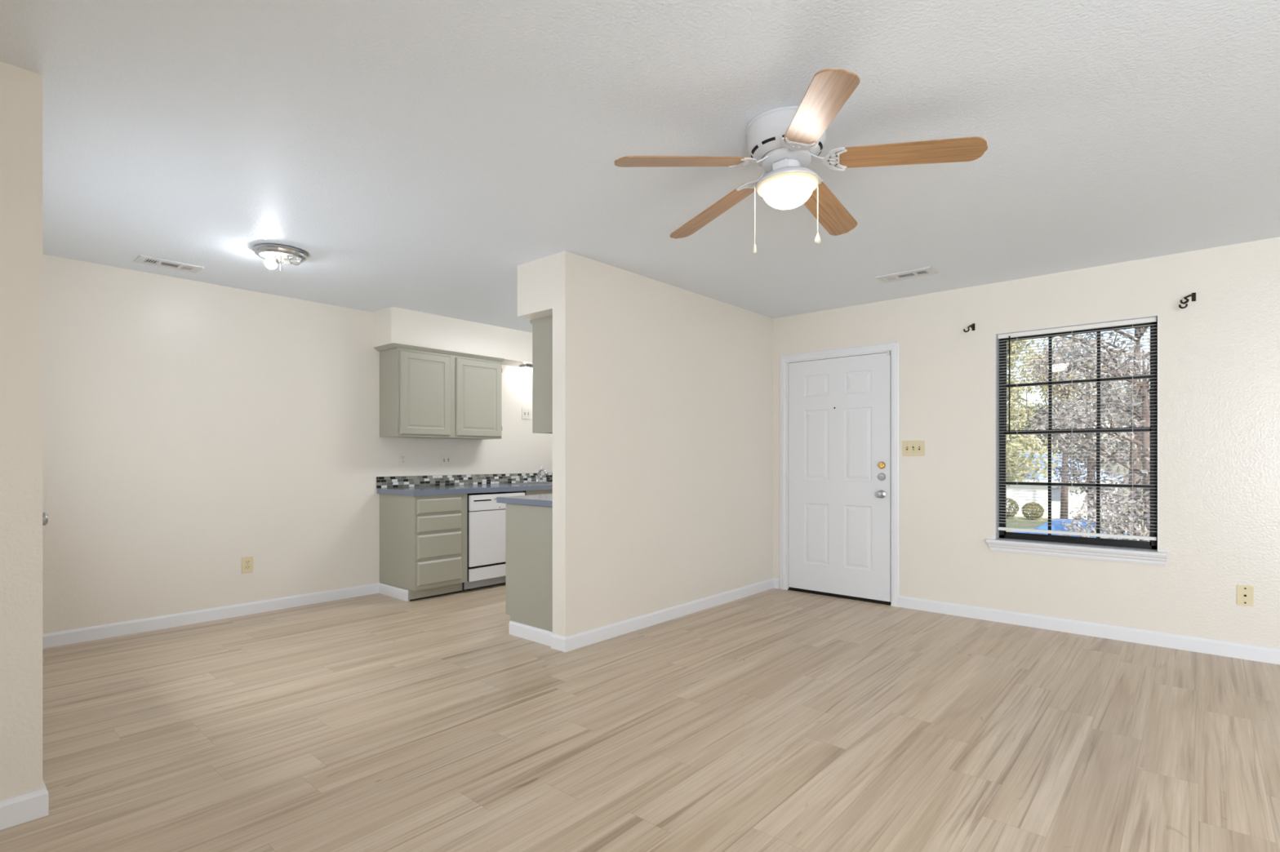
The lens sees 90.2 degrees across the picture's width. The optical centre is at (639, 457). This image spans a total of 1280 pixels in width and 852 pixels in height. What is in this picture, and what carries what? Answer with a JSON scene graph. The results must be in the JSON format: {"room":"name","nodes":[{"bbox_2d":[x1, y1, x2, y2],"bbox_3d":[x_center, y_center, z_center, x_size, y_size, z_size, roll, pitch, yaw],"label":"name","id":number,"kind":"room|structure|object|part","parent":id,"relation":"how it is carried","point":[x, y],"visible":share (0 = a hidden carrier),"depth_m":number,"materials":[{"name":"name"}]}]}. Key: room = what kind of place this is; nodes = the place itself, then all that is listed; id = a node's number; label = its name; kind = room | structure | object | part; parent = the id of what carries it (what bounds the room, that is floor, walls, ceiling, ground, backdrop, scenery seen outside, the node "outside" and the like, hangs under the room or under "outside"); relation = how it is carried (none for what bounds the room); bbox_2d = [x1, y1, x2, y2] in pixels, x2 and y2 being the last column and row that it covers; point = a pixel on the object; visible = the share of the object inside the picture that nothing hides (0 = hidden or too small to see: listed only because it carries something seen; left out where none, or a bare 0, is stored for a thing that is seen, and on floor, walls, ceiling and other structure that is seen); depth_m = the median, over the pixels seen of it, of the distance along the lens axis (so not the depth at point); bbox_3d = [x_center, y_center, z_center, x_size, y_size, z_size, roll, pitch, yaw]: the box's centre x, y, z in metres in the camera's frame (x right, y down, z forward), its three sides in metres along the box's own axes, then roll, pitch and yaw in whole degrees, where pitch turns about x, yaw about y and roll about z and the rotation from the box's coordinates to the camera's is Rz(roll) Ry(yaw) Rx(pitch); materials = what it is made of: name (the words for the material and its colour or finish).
{"room":"empty living room","nodes":[
{"label":"empty living room","id":0,"kind":"room"},
{"bbox_2d":[0,61,42,800],"bbox_3d":[-3.396,-0.041,2.379,2.515,2.440,1.463,0,0,41],"label":"wall","id":1,"kind":"structure","parent":0,"point":[20,89],"depth_m":2.06,"materials":[{"name":"beige paint"}]},
{"bbox_2d":[0,779,48,830],"bbox_3d":[-3.094,1.135,2.123,1.748,0.088,1.476,0,0,41],"label":"baseboard","id":2,"kind":"structure","parent":1,"relation":"attached to","point":[21,809],"depth_m":2.06,"materials":[{"name":"white wood"}]},
{"bbox_2d":[42,512,48,525],"bbox_3d":[-2.678,0.159,2.770,0.880,2.020,0.071,0,0,41],"label":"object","id":3,"kind":"structure","parent":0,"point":[45,517],"depth_m":2.50,"materials":[{"name":"silver metal"}]},
{"bbox_2d":[42,253,552,634],"bbox_3d":[-2.801,-0.041,5.088,0.160,2.440,6.643,0,0,41],"label":"wall","id":4,"kind":"structure","parent":0,"point":[192,429],"depth_m":4.58,"materials":[{"name":"beige paint"}]},
{"bbox_2d":[42,582,378,648],"bbox_3d":[-3.063,1.135,4.658,0.013,0.088,2.404,0,0,41],"label":"baseboard","id":5,"kind":"structure","parent":4,"relation":"attached to","point":[121,628],"depth_m":4.54,"materials":[{"name":"white wood"}]},
{"bbox_2d":[241,556,253,573],"bbox_3d":[-2.950,0.805,4.790,0.009,0.118,0.074,0,0,41],"label":"electrical outlet","id":6,"kind":"object","parent":4,"relation":"attached to","point":[246,562],"visible":1,"depth_m":4.79,"materials":[{"name":"beige plastic"}]},
{"bbox_2d":[399,453,406,466],"bbox_3d":[-2.129,0.016,5.728,0.009,0.118,0.074,0,0,41],"label":"electrical outlet","id":7,"kind":"object","parent":4,"relation":"attached to","point":[402,456],"visible":1,"depth_m":5.72,"materials":[{"name":"beige plastic"}]},
{"bbox_2d":[373,342,504,439],"bbox_3d":[-1.808,-0.568,5.837,0.346,0.774,1.131,0,0,41],"label":"upper cabinet","id":8,"kind":"object","parent":4,"relation":"attached to","point":[425,393],"visible":1,"depth_m":5.64,"materials":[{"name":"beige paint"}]},
{"bbox_3d":[-1.861,-0.552,5.545,0.019,0.711,0.476,0,0,41],"label":"door","id":9,"kind":"part","parent":8,"relation":"part of","materials":[{"name":"beige paint"}]},
{"bbox_3d":[-1.808,-0.941,5.837,0.346,0.028,1.131,0,0,41],"label":"crown molding","id":10,"kind":"part","parent":8,"relation":"part of","materials":[{"name":"beige paint"}]},
{"bbox_3d":[-1.500,-0.552,5.957,0.019,0.711,0.496,0,0,41],"label":"door","id":11,"kind":"part","parent":8,"relation":"part of","materials":[{"name":"beige paint"}]},
{"bbox_2d":[440,453,451,466],"bbox_3d":[-1.837,0.023,6.053,0.020,0.122,0.118,0,0,41],"label":"light switch","id":12,"kind":"object","parent":4,"relation":"attached to","point":[446,459],"visible":1,"depth_m":6.05,"materials":[{"name":"beige plastic"}]},
{"bbox_2d":[376,472,552,488],"bbox_3d":[-1.472,0.217,6.477,0.010,0.102,2.483,0,0,41],"label":"backsplash","id":13,"kind":"structure","parent":4,"relation":"attached to","point":[398,482],"depth_m":6.13,"materials":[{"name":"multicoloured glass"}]},
{"bbox_2d":[521,408,530,419],"bbox_3d":[-1.203,-0.470,6.776,0.020,0.118,0.118,0,0,41],"label":"light switch","id":14,"kind":"object","parent":4,"relation":"attached to","point":[526,412],"visible":1,"depth_m":6.77,"materials":[{"name":"beige plastic"}]},
{"bbox_2d":[0,0,1279,333],"bbox_3d":[0.260,-1.321,2.406,8.300,0.120,6.643,0,0,41],"label":"ceiling","id":15,"kind":"structure","parent":0,"point":[418,153],"depth_m":2.51,"materials":[{"name":"white paint"}]},
{"bbox_2d":[133,254,204,273],"bbox_3d":[-3.058,-1.250,4.142,0.185,0.021,0.335,0,0,41],"label":"ceiling vent","id":16,"kind":"object","parent":15,"relation":"in","point":[141,259],"visible":1,"depth_m":4.12,"materials":[{"name":"white metal"}]},
{"bbox_2d":[252,244,308,271],"bbox_3d":[-2.191,-1.201,3.890,0.300,0.117,0.300,0,0,41],"label":"ceiling light","id":17,"kind":"object","parent":15,"relation":"attached to","point":[273,255],"visible":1,"depth_m":3.86,"materials":[{"name":"silver metal"}]},
{"bbox_2d":[264,255,279,269],"bbox_3d":[-2.247,-1.193,3.889,0.075,0.082,0.074,0,0,41],"label":"bulb","id":18,"kind":"object","parent":17,"relation":"attached to","point":[271,262],"depth_m":3.87,"materials":[{"name":"white glass"}]},
{"bbox_3d":[-2.191,-1.234,3.890,0.225,0.005,0.225,0,0,-8],"label":"reflector plate","id":19,"kind":"part","parent":17,"relation":"part of","materials":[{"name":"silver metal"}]},
{"bbox_3d":[-2.191,-1.187,3.890,0.008,0.088,0.008,0,0,41],"label":"rod","id":20,"kind":"part","parent":17,"relation":"part of","materials":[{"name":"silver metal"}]},
{"bbox_2d":[283,255,300,265],"bbox_3d":[-2.126,-1.204,3.890,0.088,0.060,0.084,0,0,41],"label":"bulb","id":21,"kind":"object","parent":17,"relation":"attached to","point":[288,260],"depth_m":3.88,"materials":[{"name":"white glass"}]},
{"bbox_2d":[373,306,532,367],"bbox_3d":[-1.364,-1.108,6.364,0.320,0.305,2.511,0,0,41],"label":"soffit","id":22,"kind":"structure","parent":15,"relation":"attached to","point":[391,325],"depth_m":5.73,"materials":[{"name":"beige paint"}]},
{"bbox_2d":[519,364,532,372],"bbox_3d":[-0.999,-0.926,6.792,0.125,0.059,0.620,0,0,41],"label":"light","id":23,"kind":"object","parent":22,"relation":"attached to","point":[526,367],"visible":0.34,"depth_m":6.58,"materials":[{"name":"grey"}]},
{"bbox_2d":[519,364,532,368],"bbox_3d":[-0.999,-0.941,6.792,0.125,0.030,0.620,0,0,41],"label":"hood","id":24,"kind":"object","parent":23,"relation":"attached to","point":[522,366],"depth_m":6.56,"materials":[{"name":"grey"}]},
{"bbox_2d":[517,254,552,319],"bbox_3d":[0.157,-1.094,5.023,0.348,0.333,2.524,0,0,41],"label":"soffit","id":25,"kind":"structure","parent":15,"relation":"attached to","point":[535,277],"depth_m":4.07,"materials":[{"name":"beige paint"}]},
{"bbox_2d":[614,68,987,253],"bbox_3d":[0.578,-1.020,2.471,1.295,0.482,1.271,0,0,41],"label":"ceiling fan","id":26,"kind":"object","parent":15,"relation":"hanging from","point":[784,140],"visible":1,"depth_m":2.33,"materials":[{"name":"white wood"}]},
{"bbox_3d":[0.153,-1.069,2.300,0.512,0.006,0.129,-8,12,-17],"label":"blade","id":27,"kind":"part","parent":26,"relation":"part of","materials":[{"name":"brown wood"}]},
{"bbox_3d":[0.312,-1.065,2.776,0.129,0.006,0.512,-15,0,-36],"label":"blade","id":28,"kind":"part","parent":26,"relation":"part of","materials":[{"name":"brown wood"}]},
{"bbox_3d":[0.437,-0.923,2.430,0.004,0.231,0.004,0,0,41],"label":"pull chain","id":29,"kind":"part","parent":26,"relation":"part of","materials":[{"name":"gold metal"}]},
{"bbox_3d":[0.561,-0.994,2.428,0.193,0.080,0.193,0,0,41],"label":"lamp shade","id":30,"kind":"part","parent":26,"relation":"part of","materials":[{"name":"white glass"}]},
{"bbox_3d":[0.678,-0.945,2.430,0.004,0.199,0.004,0,0,41],"label":"pull chain","id":31,"kind":"part","parent":26,"relation":"part of","materials":[{"name":"white metal"}]},
{"bbox_3d":[0.556,-1.087,2.002,0.129,0.006,0.512,9,5,-1],"label":"blade","id":32,"kind":"part","parent":26,"relation":"part of","materials":[{"name":"brown wood"}]},
{"bbox_3d":[0.813,-1.080,2.772,0.129,0.006,0.512,-16,-16,34],"label":"blade","id":33,"kind":"part","parent":26,"relation":"part of","materials":[{"name":"brown wood"}]},
{"bbox_3d":[0.964,-1.094,2.294,0.512,0.006,0.129,5,-10,19],"label":"blade","id":34,"kind":"part","parent":26,"relation":"part of","materials":[{"name":"brown wood"}]},
{"bbox_2d":[875,266,937,283],"bbox_3d":[1.832,-1.250,4.385,0.362,0.021,0.175,0,0,41],"label":"ceiling vent","id":35,"kind":"object","parent":15,"relation":"in","point":[926,271],"visible":1,"depth_m":4.38,"materials":[{"name":"white metal"}]},
{"bbox_2d":[0,582,1279,851],"bbox_3d":[0.260,1.239,2.406,8.300,0.120,6.643,0,0,41],"label":"floor","id":36,"kind":"structure","parent":0,"point":[773,720],"depth_m":2.70,"materials":[{"name":"brown wood"}]},
{"bbox_2d":[379,493,467,601],"bbox_3d":[-1.882,0.745,5.551,0.613,0.868,0.496,0,0,41],"label":"base cabinet","id":37,"kind":"object","parent":36,"relation":"on","point":[424,540],"visible":0.99,"depth_m":5.35,"materials":[{"name":"beige paint"}]},
{"bbox_2d":[378,582,408,601],"bbox_3d":[-2.094,1.135,5.399,0.495,0.088,0.013,0,0,41],"label":"baseboard","id":38,"kind":"structure","parent":37,"relation":"attached to","point":[388,590],"depth_m":5.37,"materials":[{"name":"white wood"}]},
{"bbox_3d":[-1.673,0.402,5.338,0.019,0.125,0.416,0,0,41],"label":"drawer","id":39,"kind":"part","parent":37,"relation":"part of","materials":[{"name":"beige paint"}]},
{"bbox_3d":[-1.673,0.549,5.338,0.019,0.135,0.416,0,0,41],"label":"drawer","id":40,"kind":"part","parent":37,"relation":"part of","materials":[{"name":"beige paint"}]},
{"bbox_3d":[-1.673,0.735,5.338,0.019,0.197,0.416,0,0,41],"label":"drawer","id":41,"kind":"part","parent":37,"relation":"part of","materials":[{"name":"beige paint"}]},
{"bbox_3d":[-1.673,0.953,5.338,0.019,0.195,0.416,0,0,41],"label":"drawer","id":42,"kind":"part","parent":37,"relation":"part of","materials":[{"name":"beige paint"}]},
{"bbox_3d":[-1.667,0.696,5.363,0.004,0.770,0.496,0,0,41],"label":"frame","id":43,"kind":"part","parent":37,"relation":"part of","materials":[{"name":"beige paint"}]},
{"bbox_2d":[463,492,524,591],"bbox_3d":[-1.500,0.754,5.961,0.608,0.851,0.606,0,0,41],"label":"dishwasher","id":44,"kind":"object","parent":36,"relation":"on","point":[486,517],"visible":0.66,"depth_m":5.68,"materials":[{"name":"white metal"}]},
{"bbox_3d":[-1.342,1.118,5.822,0.020,0.078,0.606,0,0,41],"label":"toe panel","id":45,"kind":"part","parent":44,"relation":"part of","materials":[{"name":"grey"}]},
{"bbox_3d":[-1.288,0.713,5.776,0.022,0.480,0.600,0,0,41],"label":"door","id":46,"kind":"part","parent":44,"relation":"part of","materials":[{"name":"white metal"}]},
{"bbox_3d":[-1.289,1.027,5.776,0.020,0.108,0.600,0,0,41],"label":"access panel","id":47,"kind":"part","parent":44,"relation":"part of","materials":[{"name":"white metal"}]},
{"bbox_3d":[-1.287,0.398,5.774,0.026,0.139,0.600,0,0,41],"label":"control panel","id":48,"kind":"part","parent":44,"relation":"part of","materials":[{"name":"white plastic"}]},
{"bbox_2d":[505,503,552,646],"bbox_3d":[-0.216,0.745,4.728,0.520,0.868,1.573,0,0,41],"label":"base cabinet","id":49,"kind":"object","parent":36,"relation":"on","point":[528,528],"depth_m":4.13,"materials":[{"name":"beige paint"}]},
{"bbox_2d":[496,493,552,506],"bbox_3d":[-0.239,0.288,4.744,0.576,0.039,1.580,0,0,41],"label":"countertop","id":50,"kind":"structure","parent":49,"relation":"on","point":[544,500],"depth_m":4.21,"materials":[{"name":"blue laminate"}]},
{"bbox_2d":[506,489,552,495],"bbox_3d":[-0.913,0.745,6.654,0.609,0.868,1.194,0,0,41],"label":"base cabinet","id":51,"kind":"object","parent":36,"relation":"on","point":[540,491],"visible":0.03,"depth_m":6.13,"materials":[{"name":"beige paint"}]},
{"bbox_2d":[377,483,552,496],"bbox_3d":[-1.242,0.290,6.278,0.618,0.043,2.479,0,0,41],"label":"countertop","id":52,"kind":"structure","parent":51,"relation":"on","point":[467,489],"depth_m":5.59,"materials":[{"name":"blue laminate"}]},
{"bbox_2d":[511,481,552,484],"bbox_3d":[-0.870,0.351,6.678,0.470,0.177,0.820,0,0,41],"label":"sink","id":53,"kind":"object","parent":52,"relation":"in","point":[549,482],"visible":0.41,"depth_m":6.62,"materials":[{"name":"silver metal"}]},
{"bbox_2d":[522,482,552,484],"bbox_3d":[-0.990,0.351,6.525,0.370,0.177,0.350,0,0,41],"label":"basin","id":54,"kind":"object","parent":53,"relation":"in","point":[538,483],"depth_m":6.70,"materials":[{"name":"silver metal"}]},
{"bbox_2d":[527,466,547,483],"bbox_3d":[-1.022,0.174,6.692,0.218,0.176,0.240,0,0,41],"label":"faucet","id":55,"kind":"object","parent":52,"relation":"on","point":[537,477],"visible":1,"depth_m":6.72,"materials":[{"name":"silver metal"}]},
{"bbox_3d":[-1.084,0.256,6.747,0.047,0.012,0.240,0,0,41],"label":"plate","id":56,"kind":"part","parent":55,"relation":"part of","materials":[{"name":"silver metal"}]},
{"bbox_3d":[-1.028,0.177,6.676,0.028,0.122,0.207,0,0,-39],"label":"spout","id":57,"kind":"part","parent":55,"relation":"part of","materials":[{"name":"silver metal"}]},
{"bbox_2d":[552,250,773,636],"bbox_3d":[0.332,-0.041,4.869,0.119,2.440,2.524,0,0,41],"label":"wall","id":58,"kind":"structure","parent":0,"point":[663,393],"depth_m":4.49,"materials":[{"name":"beige paint"}]},
{"bbox_2d":[529,315,552,433],"bbox_3d":[-0.122,-0.547,4.722,0.372,0.762,1.458,0,0,41],"label":"upper cabinet","id":59,"kind":"object","parent":58,"relation":"attached to","point":[542,327],"visible":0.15,"depth_m":4.21,"materials":[{"name":"beige paint"}]},
{"bbox_2d":[551,577,773,652],"bbox_3d":[0.333,1.135,4.859,0.132,0.088,2.537,0,0,41],"label":"baseboard","id":60,"kind":"structure","parent":58,"relation":"attached to","point":[565,644],"depth_m":4.47,"materials":[{"name":"white wood"}]},
{"bbox_2d":[773,236,1279,648],"bbox_3d":[2.457,-0.041,4.792,8.140,2.440,0.160,0,0,41],"label":"wall","id":61,"kind":"structure","parent":0,"point":[1219,354],"depth_m":4.11,"materials":[{"name":"beige paint"}]},
{"bbox_2d":[779,342,899,607],"bbox_3d":[1.687,0.132,5.424,1.052,2.098,0.223,0,0,41],"label":"door","id":62,"kind":"structure","parent":61,"relation":"in","point":[839,408],"depth_m":5.36,"materials":[{"name":"white paint"}]},
{"bbox_3d":[1.927,0.294,5.115,0.066,0.066,0.064,0,0,41],"label":"knob","id":63,"kind":"part","parent":62,"relation":"part of","materials":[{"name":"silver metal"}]},
{"bbox_2d":[902,440,924,456],"bbox_3d":[2.125,-0.073,4.963,0.166,0.118,0.020,0,0,41],"label":"light switch","id":64,"kind":"object","parent":61,"relation":"attached to","point":[909,448],"visible":1,"depth_m":4.96,"materials":[{"name":"beige plastic"}]},
{"bbox_2d":[963,323,974,332],"bbox_3d":[2.412,-0.949,4.654,0.110,0.075,0.040,0,0,-28],"label":"curtain rod bracket","id":65,"kind":"object","parent":61,"relation":"attached to","point":[972,326],"visible":1,"depth_m":4.65,"materials":[{"name":"brown metal"}]},
{"bbox_2d":[773,577,1279,665],"bbox_3d":[3.273,1.135,3.962,5.499,0.088,0.013,0,0,41],"label":"baseboard","id":66,"kind":"structure","parent":61,"relation":"attached to","point":[1227,649],"depth_m":4.18,"materials":[{"name":"white wood"}]},
{"bbox_2d":[986,315,1167,565],"bbox_3d":[2.936,-0.113,4.332,1.007,1.566,0.211,0,0,41],"label":"window","id":67,"kind":"structure","parent":61,"relation":"in","point":[1077,547],"depth_m":4.33,"materials":[{"name":"white"}]},
{"bbox_3d":[2.925,0.600,4.321,1.004,0.021,0.181,0,0,41],"label":"sill","id":68,"kind":"part","parent":67,"relation":"part of","materials":[{"name":"white wood"}]},
{"bbox_2d":[997,316,1156,540],"bbox_3d":[2.932,-0.183,4.328,0.894,1.416,0.042,0,0,41],"label":"window blind","id":69,"kind":"object","parent":67,"relation":"attached to","point":[1148,320],"visible":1,"depth_m":4.33,"materials":[{"name":"white plastic"}]},
{"bbox_3d":[2.691,-0.176,4.549,0.001,1.370,0.027,0,0,41],"label":"ladder cord","id":70,"kind":"part","parent":69,"relation":"part of","materials":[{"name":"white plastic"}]},
{"bbox_3d":[2.937,0.514,4.334,0.894,0.022,0.024,0,0,41],"label":"rail","id":71,"kind":"part","parent":69,"relation":"part of","materials":[{"name":"white plastic"}]},
{"bbox_3d":[3.183,-0.176,4.118,0.001,1.370,0.027,0,0,41],"label":"ladder cord","id":72,"kind":"part","parent":69,"relation":"part of","materials":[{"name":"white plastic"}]},
{"bbox_3d":[2.980,0.187,4.383,0.846,0.764,0.022,0,0,41],"label":"sash","id":73,"kind":"part","parent":67,"relation":"part of","materials":[{"name":"black"}]},
{"bbox_3d":[2.997,-0.516,4.402,0.846,0.695,0.022,0,0,41],"label":"sash","id":74,"kind":"part","parent":67,"relation":"part of","materials":[{"name":"black"}]},
{"bbox_2d":[1178,292,1195,308],"bbox_3d":[3.319,-0.952,3.866,0.118,0.105,0.040,0,0,-26],"label":"curtain rod bracket","id":75,"kind":"object","parent":61,"relation":"attached to","point":[1193,295],"visible":1,"depth_m":3.86,"materials":[{"name":"brown metal"}]},
{"bbox_3d":[3.328,-0.963,3.860,0.102,0.073,0.027,0,0,-19],"label":"arm","id":76,"kind":"part","parent":75,"relation":"part of","materials":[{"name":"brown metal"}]},
{"bbox_3d":[3.372,-0.979,3.882,0.020,0.052,0.003,0,0,41],"label":"wall plate","id":77,"kind":"part","parent":75,"relation":"part of","materials":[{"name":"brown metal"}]},
{"bbox_2d":[1236,585,1253,606],"bbox_3d":[3.540,0.807,3.729,0.072,0.116,0.010,0,0,41],"label":"cable jack","id":78,"kind":"object","parent":61,"relation":"attached to","point":[1245,594],"visible":1,"depth_m":3.73,"materials":[{"name":"beige plastic"}]},
{"label":"outside","id":79,"kind":"structure","parent":0,"visible":0},
{"bbox_2d":[1006,488,1143,533],"bbox_3d":[38.134,4.229,51.109,110.000,0.300,112.857,0,0,41],"label":"lawn","id":80,"kind":"structure","parent":79,"point":[1010,524],"depth_m":40.49,"materials":[{"name":"green plant"}]},
{"bbox_2d":[1006,497,1019,518],"bbox_3d":[24.638,3.368,42.907,1.614,1.447,1.579,0,0,41],"label":"shrub","id":81,"kind":"object","parent":80,"relation":"on","point":[1014,503],"visible":0.41,"depth_m":42.42,"materials":[{"name":"green plant"}]},
{"bbox_2d":[1021,502,1044,519],"bbox_3d":[25.812,3.495,41.879,1.336,1.192,1.340,0,0,41],"label":"shrub","id":82,"kind":"object","parent":80,"relation":"on","point":[1024,506],"visible":0.84,"depth_m":41.65,"materials":[{"name":"green plant"}]},
{"bbox_2d":[1006,378,1075,460],"bbox_3d":[34.726,-1.887,57.304,7.056,11.933,6.507,0,0,12],"label":"tree","id":83,"kind":"object","parent":80,"relation":"on","point":[1013,421],"visible":0.29,"depth_m":56.63,"materials":[{"name":"green plant"}]},
{"bbox_2d":[1006,451,1128,520],"bbox_3d":[28.839,1.804,47.178,11.200,4.550,8.020,0,0,41],"label":"house","id":84,"kind":"structure","parent":80,"relation":"on","point":[1029,489],"depth_m":43.58,"materials":[{"name":"white"}]},
{"bbox_3d":[28.233,2.479,42.996,0.940,0.860,0.030,0,0,41],"label":"pane","id":85,"kind":"part","parent":84,"relation":"part of","materials":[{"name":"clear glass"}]},
{"bbox_2d":[1009,337,1126,519],"bbox_3d":[25.696,-1.687,38.948,6.431,11.540,7.034,0,0,41],"label":"tree","id":86,"kind":"object","parent":80,"relation":"on","point":[1064,494],"visible":0.22,"depth_m":38.82,"materials":[{"name":"green plant"}]},
{"bbox_2d":[1017,333,1150,519],"bbox_3d":[22.157,-1.199,31.101,6.354,10.563,6.863,0,0,27],"label":"tree","id":87,"kind":"object","parent":80,"relation":"on","point":[1091,464],"visible":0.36,"depth_m":31.09,"materials":[{"name":"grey plant"}]},
{"bbox_2d":[1040,336,1150,541],"bbox_3d":[12.351,0.427,15.179,4.693,7.315,4.549,0,0,41],"label":"tree","id":88,"kind":"object","parent":80,"relation":"on","point":[1145,443],"visible":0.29,"depth_m":15.51,"materials":[{"name":"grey plant"}]},
{"bbox_2d":[1058,488,1150,541],"bbox_3d":[7.602,2.284,10.096,2.070,3.603,2.022,0,0,41],"label":"shrub","id":89,"kind":"object","parent":80,"relation":"on","point":[1106,527],"visible":0.1,"depth_m":10.11,"materials":[{"name":"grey plant"}]},
{"bbox_2d":[1102,387,1148,484],"bbox_3d":[40.917,-0.792,51.813,6.430,9.750,7.018,0,0,30],"label":"tree","id":90,"kind":"object","parent":80,"relation":"on","point":[1117,388],"visible":0.02,"depth_m":52.29,"materials":[{"name":"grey plant"}]},
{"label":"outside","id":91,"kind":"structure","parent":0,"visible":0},
{"bbox_3d":[13.660,4.069,29.247,42.000,0.020,14.000,0,0,41],"label":"driveway","id":92,"kind":"object","parent":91,"visible":0},
{"bbox_2d":[1006,338,1058,486],"bbox_3d":[11.827,-0.584,21.727,5.616,9.337,6.156,0,0,-6],"label":"tree","id":93,"kind":"object","parent":92,"relation":"on","point":[1010,468],"visible":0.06,"depth_m":20.33,"materials":[{"name":"green plant"}]},
{"bbox_2d":[1011,518,1127,538],"bbox_3d":[18.165,3.344,27.029,4.400,1.430,1.790,0,0,41],"label":"car","id":94,"kind":"object","parent":92,"relation":"on","point":[1042,527],"visible":0.02,"depth_m":26.69,"materials":[{"name":"blue paint"}]},
{"bbox_2d":[1017,326,1150,535],"bbox_3d":[15.875,-1.470,20.744,6.631,11.102,6.645,0,0,41],"label":"tree","id":95,"kind":"object","parent":92,"relation":"on","point":[1139,434],"visible":0.13,"depth_m":20.92,"materials":[{"name":"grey plant"}]}
]}

